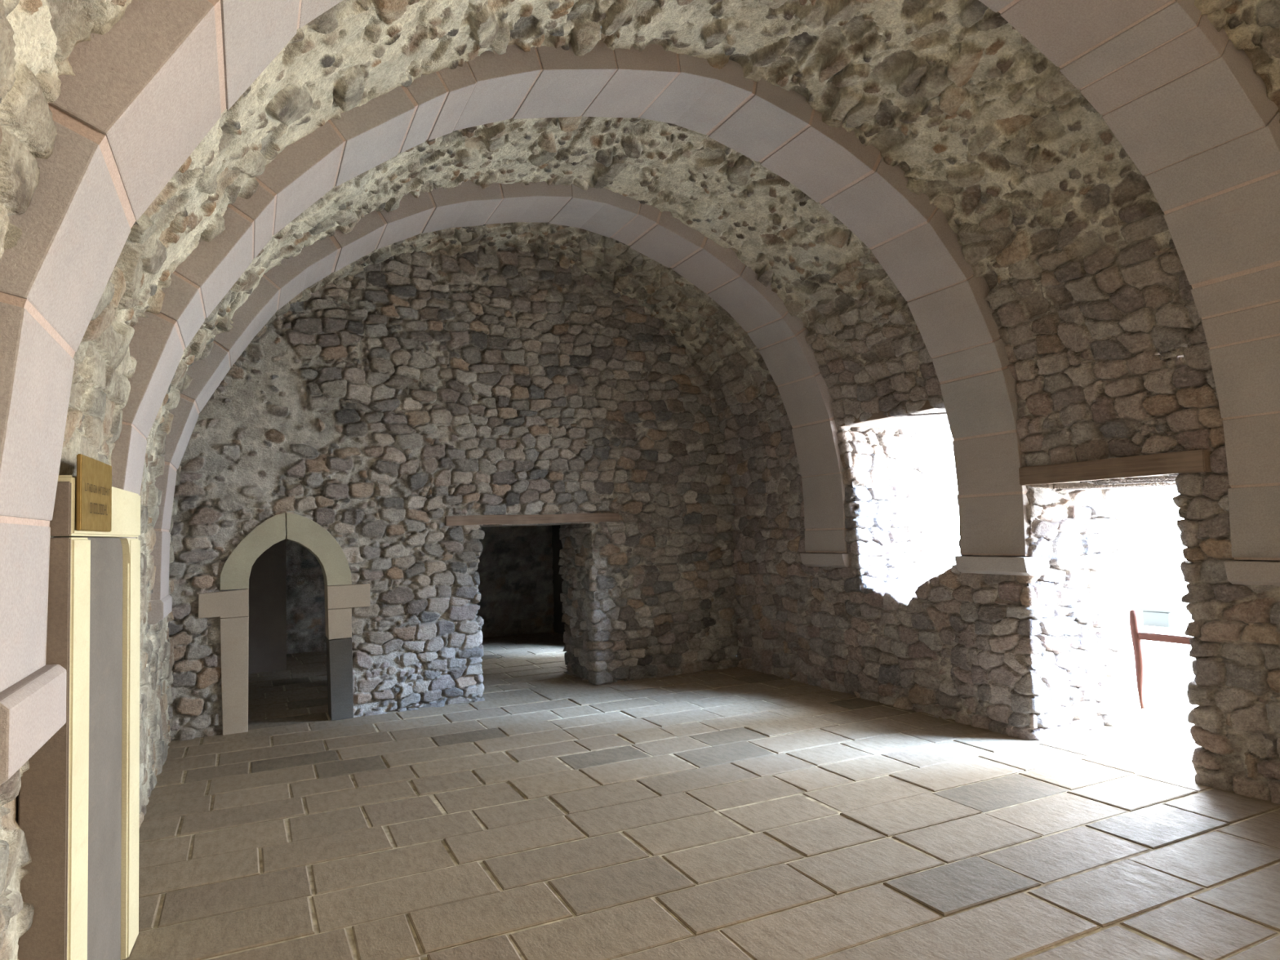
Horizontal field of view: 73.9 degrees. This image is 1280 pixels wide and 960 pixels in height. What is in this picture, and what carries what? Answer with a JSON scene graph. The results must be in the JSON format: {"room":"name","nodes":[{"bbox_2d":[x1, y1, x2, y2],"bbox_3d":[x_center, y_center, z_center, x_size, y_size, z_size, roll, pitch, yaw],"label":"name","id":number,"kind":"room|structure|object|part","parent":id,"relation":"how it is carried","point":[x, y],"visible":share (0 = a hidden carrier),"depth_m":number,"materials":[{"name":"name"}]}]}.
{"room":"historic interior","nodes":[
{"label":"historic interior","id":0,"kind":"room"},
{"bbox_2d":[0,547,174,959],"bbox_3d":[-1.847,1.052,2.612,0.071,1.643,11.616,0,-4,-25],"label":"wall","id":1,"kind":"structure","parent":0,"point":[156,646],"depth_m":5.10,"materials":[{"name":"grey stone"}]},
{"bbox_2d":[17,475,140,959],"bbox_3d":[-1.941,0.930,3.010,0.126,1.820,1.149,0,-4,-21],"label":"doorframe","id":2,"kind":"object","parent":1,"relation":"attached to","point":[78,811],"visible":0.71,"depth_m":2.73,"materials":[{"name":"beige stone"}]},
{"bbox_2d":[75,453,111,532],"bbox_3d":[-1.780,0.051,2.782,0.015,0.233,0.436,0,-4,-22],"label":"sign plaque","id":3,"kind":"object","parent":2,"relation":"attached to","point":[94,477],"visible":1,"depth_m":2.73,"materials":[{"name":"gold metal"}]},
{"bbox_3d":[-1.944,1.023,3.007,0.080,1.634,0.679,0,-4,-22],"label":"panel","id":4,"kind":"part","parent":2,"relation":"part of","materials":[{"name":"grey stone"}]},
{"bbox_2d":[248,538,286,674],"bbox_3d":[-4.972,0.862,10.667,0.970,3.150,0.400,0,-4,-25],"label":"wall","id":5,"kind":"structure","parent":0,"point":[267,650],"depth_m":10.56,"materials":[{"name":"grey stone"}]},
{"bbox_2d":[285,525,554,653],"bbox_3d":[-3.354,0.980,13.051,9.200,3.200,0.091,0,-4,-25],"label":"wall","id":6,"kind":"structure","parent":0,"point":[515,571],"depth_m":13.50,"materials":[{"name":"grey stone"}]},
{"bbox_2d":[168,245,740,740],"bbox_3d":[-1.628,-0.093,8.938,6.225,4.678,1.001,0,-4,-30],"label":"wall","id":7,"kind":"structure","parent":0,"point":[416,390],"depth_m":8.31,"materials":[{"name":"grey stone"}]},
{"bbox_2d":[198,512,370,734],"bbox_3d":[-3.137,1.222,7.576,1.430,1.852,0.348,0,-4,-30],"label":"surround","id":8,"kind":"object","parent":7,"relation":"attached to","point":[232,606],"visible":0.96,"depth_m":7.42,"materials":[{"name":"stone"}]},
{"bbox_2d":[444,512,618,525],"bbox_3d":[-1.251,0.430,9.125,1.997,0.100,0.990,0,-4,-30],"label":"lintel","id":9,"kind":"object","parent":7,"relation":"attached to","point":[598,517],"visible":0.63,"depth_m":8.64,"materials":[{"name":"brown wood"}]},
{"bbox_2d":[551,524,565,634],"bbox_3d":[-0.477,0.776,11.939,0.100,3.300,4.850,0,-4,-25],"label":"wall","id":10,"kind":"structure","parent":0,"point":[558,626],"depth_m":13.69,"materials":[{"name":"stone"}]},
{"bbox_2d":[0,0,1279,553],"bbox_3d":[0.690,-1.263,3.883,5.749,3.033,11.498,0,-4,-25],"label":"ceiling","id":11,"kind":"structure","parent":0,"point":[1074,250],"depth_m":5.25,"materials":[{"name":"grey stone"}]},
{"bbox_2d":[146,180,851,624],"bbox_3d":[-0.825,-0.794,7.210,6.128,3.532,0.674,0,-4,-25],"label":"arch","id":12,"kind":"object","parent":11,"relation":"attached to","point":[716,270],"visible":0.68,"depth_m":7.42,"materials":[{"name":"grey stone"}]},
{"bbox_2d":[111,42,1048,575],"bbox_3d":[0.037,-0.932,5.334,6.128,3.531,0.666,0,-4,-25],"label":"arch","id":13,"kind":"object","parent":11,"relation":"attached to","point":[913,241],"visible":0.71,"depth_m":5.52,"materials":[{"name":"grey stone"}]},
{"bbox_2d":[0,0,1279,785],"bbox_3d":[0.892,-1.053,3.473,6.127,3.560,0.680,0,-4,-25],"label":"arch","id":14,"kind":"object","parent":11,"relation":"attached to","point":[1189,108],"visible":0.92,"depth_m":2.57,"materials":[{"name":"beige stone"}]},
{"bbox_2d":[123,631,1279,959],"bbox_3d":[-0.356,1.956,5.493,8.330,0.038,16.518,0,-4,-25],"label":"floor","id":15,"kind":"structure","parent":0,"point":[735,813],"depth_m":4.47,"materials":[{"name":"stone paving slabs"}]},
{"bbox_2d":[724,346,1279,804],"bbox_3d":[3.739,0.535,5.218,1.074,2.654,11.618,0,-4,-25],"label":"wall","id":16,"kind":"structure","parent":0,"point":[1025,657],"depth_m":6.41,"materials":[{"name":"grey stone"}]},
{"bbox_2d":[839,400,946,427],"bbox_3d":[2.621,-0.591,7.623,0.991,0.080,1.560,0,-4,-25],"label":"lintel","id":17,"kind":"object","parent":16,"relation":"attached to","point":[880,415],"visible":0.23,"depth_m":7.52,"materials":[{"name":"brown wood"}]},
{"bbox_2d":[1018,449,1212,485],"bbox_3d":[3.467,-0.071,5.789,0.989,0.134,1.400,0,-4,-25],"label":"lintel","id":18,"kind":"object","parent":16,"relation":"attached to","point":[1197,460],"visible":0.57,"depth_m":5.46,"materials":[{"name":"brown wood"}]},
{"bbox_2d":[1128,609,1193,709],"bbox_3d":[3.830,1.279,5.809,0.049,0.715,0.995,0,-4,-25],"label":"wooden barrier","id":19,"kind":"object","parent":16,"relation":"attached to","point":[1136,637],"visible":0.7,"depth_m":6.18,"materials":[{"name":"brown wood"}]},
{"bbox_3d":[3.839,1.104,5.791,0.046,0.056,0.930,0,-4,-25],"label":"rail","id":20,"kind":"part","parent":19,"relation":"part of","materials":[{"name":"brown wood"}]},
{"label":"outside","id":21,"kind":"structure","parent":0,"visible":0},
{"bbox_2d":[935,555,1198,738],"bbox_3d":[13.565,2.169,15.998,26.000,0.080,34.000,0,-4,-25],"label":"ground","id":22,"kind":"structure","parent":21,"point":[1141,581],"depth_m":10.06,"materials":[{"name":"white"}]},
{"bbox_2d":[1139,606,1186,627],"bbox_3d":[7.643,2.011,12.418,0.390,0.270,0.460,0,-4,-25],"label":"metal box","id":23,"kind":"object","parent":22,"relation":"on","point":[1157,616],"visible":0.89,"depth_m":12.29,"materials":[{"name":"white metal"}]},
{"bbox_3d":[7.639,1.893,12.425,0.390,0.035,0.460,0,-4,-25],"label":"lid","id":24,"kind":"part","parent":23,"relation":"part of","materials":[{"name":"grey metal"}]}
]}

